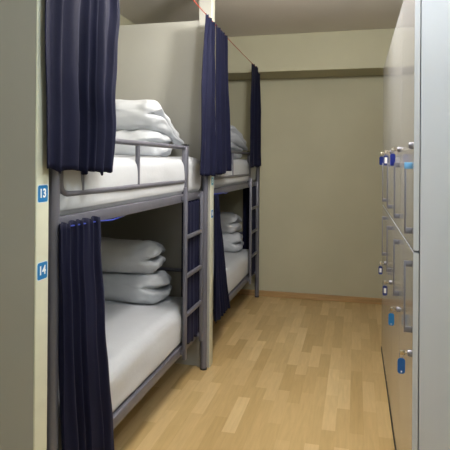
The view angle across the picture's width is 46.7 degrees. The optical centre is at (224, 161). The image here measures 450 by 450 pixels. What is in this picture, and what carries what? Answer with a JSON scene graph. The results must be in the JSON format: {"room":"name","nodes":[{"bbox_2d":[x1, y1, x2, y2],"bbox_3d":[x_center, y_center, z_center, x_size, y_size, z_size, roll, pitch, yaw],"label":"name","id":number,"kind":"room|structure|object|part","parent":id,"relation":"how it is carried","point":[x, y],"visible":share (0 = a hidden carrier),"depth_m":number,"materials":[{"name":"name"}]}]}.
{"room":"dormitory","nodes":[
{"label":"dormitory","id":0,"kind":"room"},
{"bbox_2d":[0,0,48,449],"bbox_3d":[-1.048,0.074,1.770,0.970,2.640,0.068,0,0,14],"label":"wall","id":1,"kind":"structure","parent":0,"point":[23,118],"depth_m":1.64,"materials":[{"name":"paint"}]},
{"bbox_3d":[-0.580,0.078,1.653,0.006,2.640,0.068,0,0,14],"label":"edge trim","id":2,"kind":"part","parent":1,"relation":"part of","materials":[{"name":"beige paint"}]},
{"bbox_2d":[37,184,47,202],"bbox_3d":[-0.577,0.101,1.652,0.002,0.058,0.058,0,0,14],"label":"number sign","id":3,"kind":"object","parent":1,"relation":"attached to","point":[42,190],"visible":1,"depth_m":1.65,"materials":[{"name":"blue plastic"}]},
{"bbox_2d":[37,260,47,280],"bbox_3d":[-0.578,0.345,1.652,0.002,0.058,0.058,0,0,14],"label":"number sign","id":4,"kind":"object","parent":1,"relation":"attached to","point":[42,267],"visible":1,"depth_m":1.65,"materials":[{"name":"blue plastic"}]},
{"bbox_2d":[120,15,134,24],"bbox_3d":[-1.470,0.072,2.285,0.100,2.640,7.120,0,0,14],"label":"wall","id":5,"kind":"structure","parent":0,"point":[123,21],"depth_m":4.48,"materials":[{"name":"paint"}]},
{"bbox_2d":[101,0,214,367],"bbox_3d":[-0.560,0.080,3.710,0.975,2.640,0.078,0,0,14],"label":"wall","id":6,"kind":"structure","parent":0,"point":[161,63],"depth_m":3.63,"materials":[{"name":"paint"}]},
{"bbox_3d":[-0.090,0.083,3.593,0.006,2.640,0.078,0,0,14],"label":"edge trim","id":7,"kind":"part","parent":6,"relation":"part of","materials":[{"name":"beige paint"}]},
{"bbox_2d":[113,294,394,449],"bbox_3d":[-0.127,1.441,1.945,2.890,0.080,7.320,0,0,14],"label":"floor","id":8,"kind":"structure","parent":0,"point":[284,373],"depth_m":3.24,"materials":[{"name":"laminate"}]},
{"bbox_2d":[47,138,207,449],"bbox_3d":[-0.792,0.643,2.752,0.954,1.508,1.872,0,0,14],"label":"bunk bed","id":9,"kind":"object","parent":8,"relation":"on","point":[56,180],"visible":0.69,"depth_m":2.41,"materials":[{"name":"grey paint"}]},
{"bbox_3d":[-0.583,0.689,1.759,0.044,1.393,0.044,0,0,14],"label":"post","id":10,"kind":"part","parent":9,"relation":"part of","materials":[{"name":"grey metal"}]},
{"bbox_2d":[71,215,125,226],"bbox_3d":[-0.438,0.233,2.391,0.042,0.028,1.273,0,0,10],"label":"string","id":11,"kind":"object","parent":9,"relation":"attached to","point":[125,215],"visible":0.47,"depth_m":2.10,"materials":[{"name":"blue fabric"}]},
{"bbox_2d":[58,216,113,449],"bbox_3d":[-0.505,0.768,1.945,0.039,1.127,0.435,0,0,14],"label":"curtain","id":12,"kind":"object","parent":11,"relation":"hanging from","point":[85,403],"visible":1,"depth_m":1.89,"materials":[{"name":"blue fabric"}]},
{"bbox_2d":[58,296,182,449],"bbox_3d":[-0.813,0.993,2.721,0.902,0.243,1.701,0,0,14],"label":"mattress","id":13,"kind":"object","parent":9,"relation":"on","point":[139,337],"visible":0.29,"depth_m":2.71,"materials":[{"name":"white fabric"}]},
{"bbox_2d":[102,270,171,303],"bbox_3d":[-0.699,0.786,3.388,0.728,0.193,0.345,0,0,14],"label":"duvet","id":14,"kind":"object","parent":13,"relation":"on","point":[153,288],"visible":0.43,"depth_m":3.21,"materials":[{"name":"white fabric"}]},
{"bbox_2d":[101,237,165,273],"bbox_3d":[-0.719,0.595,3.392,0.696,0.214,0.336,0,0,14],"label":"duvet","id":15,"kind":"object","parent":14,"relation":"on","point":[117,255],"visible":0.57,"depth_m":3.22,"materials":[{"name":"white fabric"}]},
{"bbox_3d":[-0.413,0.014,2.488,0.025,0.230,1.388,0,0,14],"label":"guard rail","id":16,"kind":"part","parent":9,"relation":"part of","materials":[{"name":"grey metal"}]},
{"bbox_2d":[60,155,200,215],"bbox_3d":[-0.794,0.085,2.777,0.897,0.252,1.817,0,0,14],"label":"mattress","id":17,"kind":"object","parent":9,"relation":"on","point":[153,169],"visible":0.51,"depth_m":2.39,"materials":[{"name":"white fabric"}]},
{"bbox_2d":[114,129,171,156],"bbox_3d":[-0.700,-0.118,3.417,0.721,0.181,0.405,0,0,14],"label":"duvet","id":18,"kind":"object","parent":17,"relation":"on","point":[140,134],"visible":0.35,"depth_m":3.21,"materials":[{"name":"white fabric"}]},
{"bbox_2d":[115,99,183,144],"bbox_3d":[-0.669,-0.248,3.411,0.782,0.298,0.400,0,0,14],"label":"duvet","id":19,"kind":"object","parent":18,"relation":"on","point":[131,115],"visible":0.48,"depth_m":3.21,"materials":[{"name":"white fabric"}]},
{"bbox_3d":[-0.376,0.217,2.649,0.030,0.046,1.785,0,0,14],"label":"rail","id":20,"kind":"part","parent":9,"relation":"part of","materials":[{"name":"grey metal"}]},
{"bbox_3d":[-0.383,1.119,2.648,0.030,0.050,1.785,0,0,14],"label":"rail","id":21,"kind":"part","parent":9,"relation":"part of","materials":[{"name":"grey metal"}]},
{"bbox_3d":[-0.242,0.049,3.164,0.033,0.294,0.042,0,0,14],"label":"ladder post","id":22,"kind":"part","parent":9,"relation":"part of","materials":[{"name":"grey metal"}]},
{"bbox_2d":[181,199,199,343],"bbox_3d":[-0.209,0.684,3.309,0.128,0.882,0.421,0,0,-6],"label":"curtain","id":23,"kind":"object","parent":9,"relation":"hanging from","point":[193,244],"visible":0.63,"depth_m":3.28,"materials":[{"name":"blue fabric"}]},
{"bbox_3d":[-0.141,0.694,3.530,0.044,1.393,0.044,0,0,14],"label":"post","id":24,"kind":"part","parent":9,"relation":"part of","materials":[{"name":"grey metal"}]},
{"bbox_2d":[213,150,259,319],"bbox_3d":[-0.315,0.649,4.659,0.954,1.508,1.872,0,0,14],"label":"bunk bed","id":25,"kind":"object","parent":8,"relation":"on","point":[250,184],"visible":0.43,"depth_m":4.96,"materials":[{"name":"grey paint"}]},
{"bbox_2d":[213,249,248,308],"bbox_3d":[-0.337,0.999,4.628,0.898,0.242,1.701,0,0,14],"label":"mattress","id":26,"kind":"object","parent":25,"relation":"on","point":[237,263],"visible":0.1,"depth_m":4.68,"materials":[{"name":"white fabric"}]},
{"bbox_2d":[213,232,243,251],"bbox_3d":[-0.193,0.792,5.285,0.799,0.193,0.353,0,0,14],"label":"duvet","id":27,"kind":"object","parent":26,"relation":"on","point":[233,242],"visible":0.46,"depth_m":5.08,"materials":[{"name":"white fabric"}]},
{"bbox_2d":[213,212,241,232],"bbox_3d":[-0.213,0.601,5.292,0.754,0.212,0.349,0,0,14],"label":"duvet","id":28,"kind":"object","parent":27,"relation":"on","point":[230,221],"visible":0.41,"depth_m":5.10,"materials":[{"name":"white fabric"}]},
{"bbox_3d":[0.064,0.020,4.396,0.025,0.230,1.388,0,0,14],"label":"guard rail","id":29,"kind":"part","parent":25,"relation":"part of","materials":[{"name":"grey metal"}]},
{"bbox_3d":[0.094,1.125,4.556,0.030,0.050,1.785,0,0,14],"label":"rail","id":30,"kind":"part","parent":25,"relation":"part of","materials":[{"name":"grey metal"}]},
{"bbox_2d":[214,159,255,187],"bbox_3d":[-0.316,0.091,4.687,0.897,0.249,1.818,0,0,14],"label":"mattress","id":31,"kind":"object","parent":25,"relation":"on","point":[241,166],"visible":0.2,"depth_m":4.61,"materials":[{"name":"white fabric"}]},
{"bbox_2d":[231,143,242,158],"bbox_3d":[-0.205,-0.113,5.319,0.750,0.180,0.396,0,0,14],"label":"duvet","id":32,"kind":"object","parent":31,"relation":"on","point":[234,147],"visible":0.15,"depth_m":5.21,"materials":[{"name":"white fabric"}]},
{"bbox_2d":[215,123,247,150],"bbox_3d":[-0.178,-0.253,5.312,0.806,0.275,0.400,0,0,14],"label":"duvet","id":33,"kind":"object","parent":32,"relation":"on","point":[237,138],"visible":0.3,"depth_m":5.14,"materials":[{"name":"white fabric"}]},
{"bbox_3d":[0.101,0.223,4.556,0.030,0.046,1.785,0,0,14],"label":"rail","id":34,"kind":"part","parent":25,"relation":"part of","materials":[{"name":"grey metal"}]},
{"bbox_3d":[0.235,0.054,5.071,0.033,0.294,0.042,0,0,14],"label":"ladder post","id":35,"kind":"part","parent":25,"relation":"part of","materials":[{"name":"grey metal"}]},
{"bbox_2d":[243,186,255,275],"bbox_3d":[0.269,0.689,5.217,0.126,0.880,0.422,0,0,-6],"label":"curtain","id":36,"kind":"object","parent":25,"relation":"hanging from","point":[245,190],"visible":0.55,"depth_m":5.40,"materials":[{"name":"blue fabric"}]},
{"bbox_3d":[0.336,0.700,5.437,0.044,1.393,0.044,0,0,14],"label":"post","id":37,"kind":"part","parent":25,"relation":"part of","materials":[{"name":"grey metal"}]},
{"bbox_3d":[0.050,0.238,4.296,0.073,0.028,1.271,0,0,14],"label":"string","id":38,"kind":"object","parent":25,"relation":"attached to","visible":0},
{"bbox_2d":[214,194,229,323],"bbox_3d":[-0.026,0.687,3.867,0.040,0.919,0.449,0,0,14],"label":"curtain","id":39,"kind":"object","parent":38,"relation":"hanging from","point":[221,295],"visible":1,"depth_m":3.76,"materials":[{"name":"blue fabric"}]},
{"bbox_2d":[381,55,387,374],"bbox_3d":[1.379,0.356,3.607,0.582,2.116,0.540,0,0,14],"label":"locker","id":40,"kind":"object","parent":8,"relation":"on","point":[385,69],"visible":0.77,"depth_m":3.61,"materials":[{"name":"grey metal"}]},
{"bbox_2d":[378,262,383,274],"bbox_3d":[1.039,0.707,3.468,0.036,0.085,0.009,0,0,14],"label":"keys","id":41,"kind":"object","parent":40,"relation":"attached to","point":[380,268],"visible":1,"depth_m":3.47,"materials":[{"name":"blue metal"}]},
{"bbox_2d":[379,152,383,164],"bbox_3d":[1.045,-0.021,3.470,0.036,0.085,0.009,0,0,7],"label":"keys","id":42,"kind":"object","parent":40,"relation":"attached to","point":[381,153],"visible":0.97,"depth_m":3.47,"materials":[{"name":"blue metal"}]},
{"bbox_3d":[1.058,0.136,3.466,0.026,0.258,0.012,0,0,14],"label":"handle","id":43,"kind":"part","parent":40,"relation":"part of","materials":[{"name":"silver metal"}]},
{"bbox_3d":[1.127,0.857,3.669,0.020,1.062,0.536,0,0,14],"label":"door","id":44,"kind":"part","parent":40,"relation":"part of","materials":[{"name":"grey metal"}]},
{"bbox_3d":[1.056,0.493,3.466,0.026,0.260,0.012,0,0,14],"label":"handle","id":45,"kind":"part","parent":40,"relation":"part of","materials":[{"name":"silver metal"}]},
{"bbox_3d":[1.135,-0.192,3.670,0.020,1.021,0.536,0,0,14],"label":"door","id":46,"kind":"part","parent":40,"relation":"part of","materials":[{"name":"grey metal"}]},
{"bbox_2d":[385,38,392,412],"bbox_3d":[1.248,0.354,3.083,0.582,2.116,0.540,0,0,14],"label":"locker","id":47,"kind":"object","parent":8,"relation":"on","point":[390,52],"visible":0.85,"depth_m":3.09,"materials":[{"name":"grey metal"}]},
{"bbox_2d":[383,280,388,295],"bbox_3d":[0.908,0.712,2.944,0.036,0.085,0.009,0,0,14],"label":"keys","id":48,"kind":"object","parent":47,"relation":"attached to","point":[385,281],"visible":1,"depth_m":2.94,"materials":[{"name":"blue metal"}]},
{"bbox_2d":[383,150,389,164],"bbox_3d":[0.913,-0.023,2.945,0.036,0.085,0.009,0,0,14],"label":"keys","id":49,"kind":"object","parent":47,"relation":"attached to","point":[385,158],"visible":1,"depth_m":2.94,"materials":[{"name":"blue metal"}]},
{"bbox_3d":[0.996,0.856,3.145,0.020,1.062,0.536,0,0,14],"label":"door","id":50,"kind":"part","parent":47,"relation":"part of","materials":[{"name":"grey metal"}]},
{"bbox_3d":[0.925,0.492,2.942,0.026,0.260,0.012,0,0,14],"label":"handle","id":51,"kind":"part","parent":47,"relation":"part of","materials":[{"name":"silver metal"}]},
{"bbox_3d":[0.927,0.135,2.943,0.026,0.258,0.012,0,0,14],"label":"handle","id":52,"kind":"part","parent":47,"relation":"part of","materials":[{"name":"silver metal"}]},
{"bbox_3d":[1.004,-0.194,3.146,0.020,1.021,0.536,0,0,14],"label":"door","id":53,"kind":"part","parent":47,"relation":"part of","materials":[{"name":"grey metal"}]},
{"bbox_2d":[390,7,401,449],"bbox_3d":[1.117,0.353,2.559,0.582,2.116,0.540,0,0,14],"label":"locker","id":54,"kind":"object","parent":8,"relation":"on","point":[397,36],"visible":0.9,"depth_m":2.56,"materials":[{"name":"grey metal"}]},
{"bbox_2d":[388,307,395,325],"bbox_3d":[0.777,0.717,2.420,0.036,0.085,0.009,0,0,14],"label":"keys","id":55,"kind":"object","parent":54,"relation":"attached to","point":[390,315],"visible":1,"depth_m":2.42,"materials":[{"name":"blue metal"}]},
{"bbox_2d":[390,147,396,165],"bbox_3d":[0.783,-0.024,2.421,0.036,0.085,0.012,0,0,-1],"label":"keys","id":56,"kind":"object","parent":54,"relation":"attached to","point":[392,156],"visible":1,"depth_m":2.42,"materials":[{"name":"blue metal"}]},
{"bbox_3d":[0.865,0.854,2.621,0.020,1.062,0.536,0,0,14],"label":"door","id":57,"kind":"part","parent":54,"relation":"part of","materials":[{"name":"grey metal"}]},
{"bbox_3d":[0.794,0.490,2.418,0.026,0.260,0.012,0,0,14],"label":"handle","id":58,"kind":"part","parent":54,"relation":"part of","materials":[{"name":"silver metal"}]},
{"bbox_3d":[0.796,0.133,2.419,0.026,0.258,0.012,0,0,14],"label":"handle","id":59,"kind":"part","parent":54,"relation":"part of","materials":[{"name":"silver metal"}]},
{"bbox_3d":[0.873,-0.195,2.622,0.020,1.021,0.536,0,0,14],"label":"door","id":60,"kind":"part","parent":54,"relation":"part of","materials":[{"name":"grey metal"}]},
{"bbox_2d":[399,0,449,449],"bbox_3d":[0.985,0.351,2.035,0.583,2.116,0.540,0,0,14],"label":"locker","id":61,"kind":"object","parent":8,"relation":"on","point":[424,386],"visible":1,"depth_m":1.83,"materials":[{"name":"grey metal"}]},
{"bbox_2d":[397,350,406,373],"bbox_3d":[0.646,0.727,1.896,0.036,0.085,0.009,0,0,14],"label":"keys","id":62,"kind":"object","parent":61,"relation":"attached to","point":[401,361],"visible":1,"depth_m":1.90,"materials":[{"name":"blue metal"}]},
{"bbox_3d":[0.663,0.489,1.894,0.026,0.260,0.012,0,0,14],"label":"handle","id":63,"kind":"part","parent":61,"relation":"part of","materials":[{"name":"silver metal"}]},
{"bbox_3d":[0.665,0.132,1.895,0.026,0.258,0.012,0,0,14],"label":"handle","id":64,"kind":"part","parent":61,"relation":"part of","materials":[{"name":"silver metal"}]},
{"bbox_3d":[0.734,0.853,2.096,0.020,1.062,0.538,0,0,14],"label":"door","id":65,"kind":"part","parent":61,"relation":"part of","materials":[{"name":"beige metal"}]},
{"bbox_3d":[0.742,-0.197,2.098,0.020,1.021,0.538,0,0,14],"label":"door","id":66,"kind":"part","parent":61,"relation":"part of","materials":[{"name":"grey metal"}]},
{"bbox_2d":[119,0,403,37],"bbox_3d":[-0.107,-1.279,1.948,2.890,0.080,7.320,0,0,14],"label":"ceiling","id":67,"kind":"structure","parent":0,"point":[235,18],"depth_m":4.36,"materials":[{"name":"paint"}]},
{"bbox_2d":[215,28,394,79],"bbox_3d":[0.704,-1.049,5.197,2.690,0.360,0.420,0,0,14],"label":"beam","id":68,"kind":"structure","parent":67,"relation":"attached to","point":[352,52],"depth_m":4.97,"materials":[{"name":"paint"}]},
{"bbox_2d":[215,75,382,297],"bbox_3d":[0.759,0.091,5.449,2.890,2.640,0.100,0,0,14],"label":"wall","id":69,"kind":"structure","parent":0,"point":[320,207],"depth_m":5.35,"materials":[{"name":"paint"}]},
{"bbox_2d":[193,0,257,68],"bbox_3d":[-0.131,-0.990,3.344,0.035,0.160,4.420,0,0,14],"label":"string","id":70,"kind":"object","parent":69,"relation":"attached to","point":[193,0],"visible":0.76,"depth_m":4.02,"materials":[{"name":"red"}]},
{"bbox_2d":[45,0,119,175],"bbox_3d":[-0.490,-0.496,1.872,0.050,1.096,0.530,0,0,14],"label":"curtain","id":71,"kind":"object","parent":70,"relation":"hanging from","point":[81,36],"visible":1,"depth_m":1.83,"materials":[{"name":"blue fabric"}]},
{"bbox_2d":[200,14,215,175],"bbox_3d":[-0.101,-0.424,3.399,0.043,1.046,0.349,0,0,14],"label":"curtain","id":72,"kind":"object","parent":70,"relation":"hanging from","point":[208,134],"visible":1,"depth_m":3.37,"materials":[{"name":"blue fabric"}]},
{"bbox_2d":[215,24,231,174],"bbox_3d":[-0.011,-0.424,3.750,0.037,1.032,0.402,0,0,14],"label":"curtain","id":73,"kind":"object","parent":70,"relation":"hanging from","point":[222,116],"visible":0.96,"depth_m":3.73,"materials":[{"name":"blue fabric"}]},
{"bbox_2d":[250,64,260,167],"bbox_3d":[0.297,-0.432,5.019,0.045,0.974,0.522,0,0,14],"label":"curtain","id":74,"kind":"object","parent":70,"relation":"hanging from","point":[255,102],"visible":1,"depth_m":5.00,"materials":[{"name":"blue fabric"}]},
{"bbox_2d":[237,289,381,304],"bbox_3d":[0.735,1.382,5.389,2.690,0.058,0.020,0,0,14],"label":"baseboard","id":75,"kind":"structure","parent":69,"relation":"attached to","point":[338,298],"depth_m":5.34,"materials":[{"name":"brown wood"}]}
]}

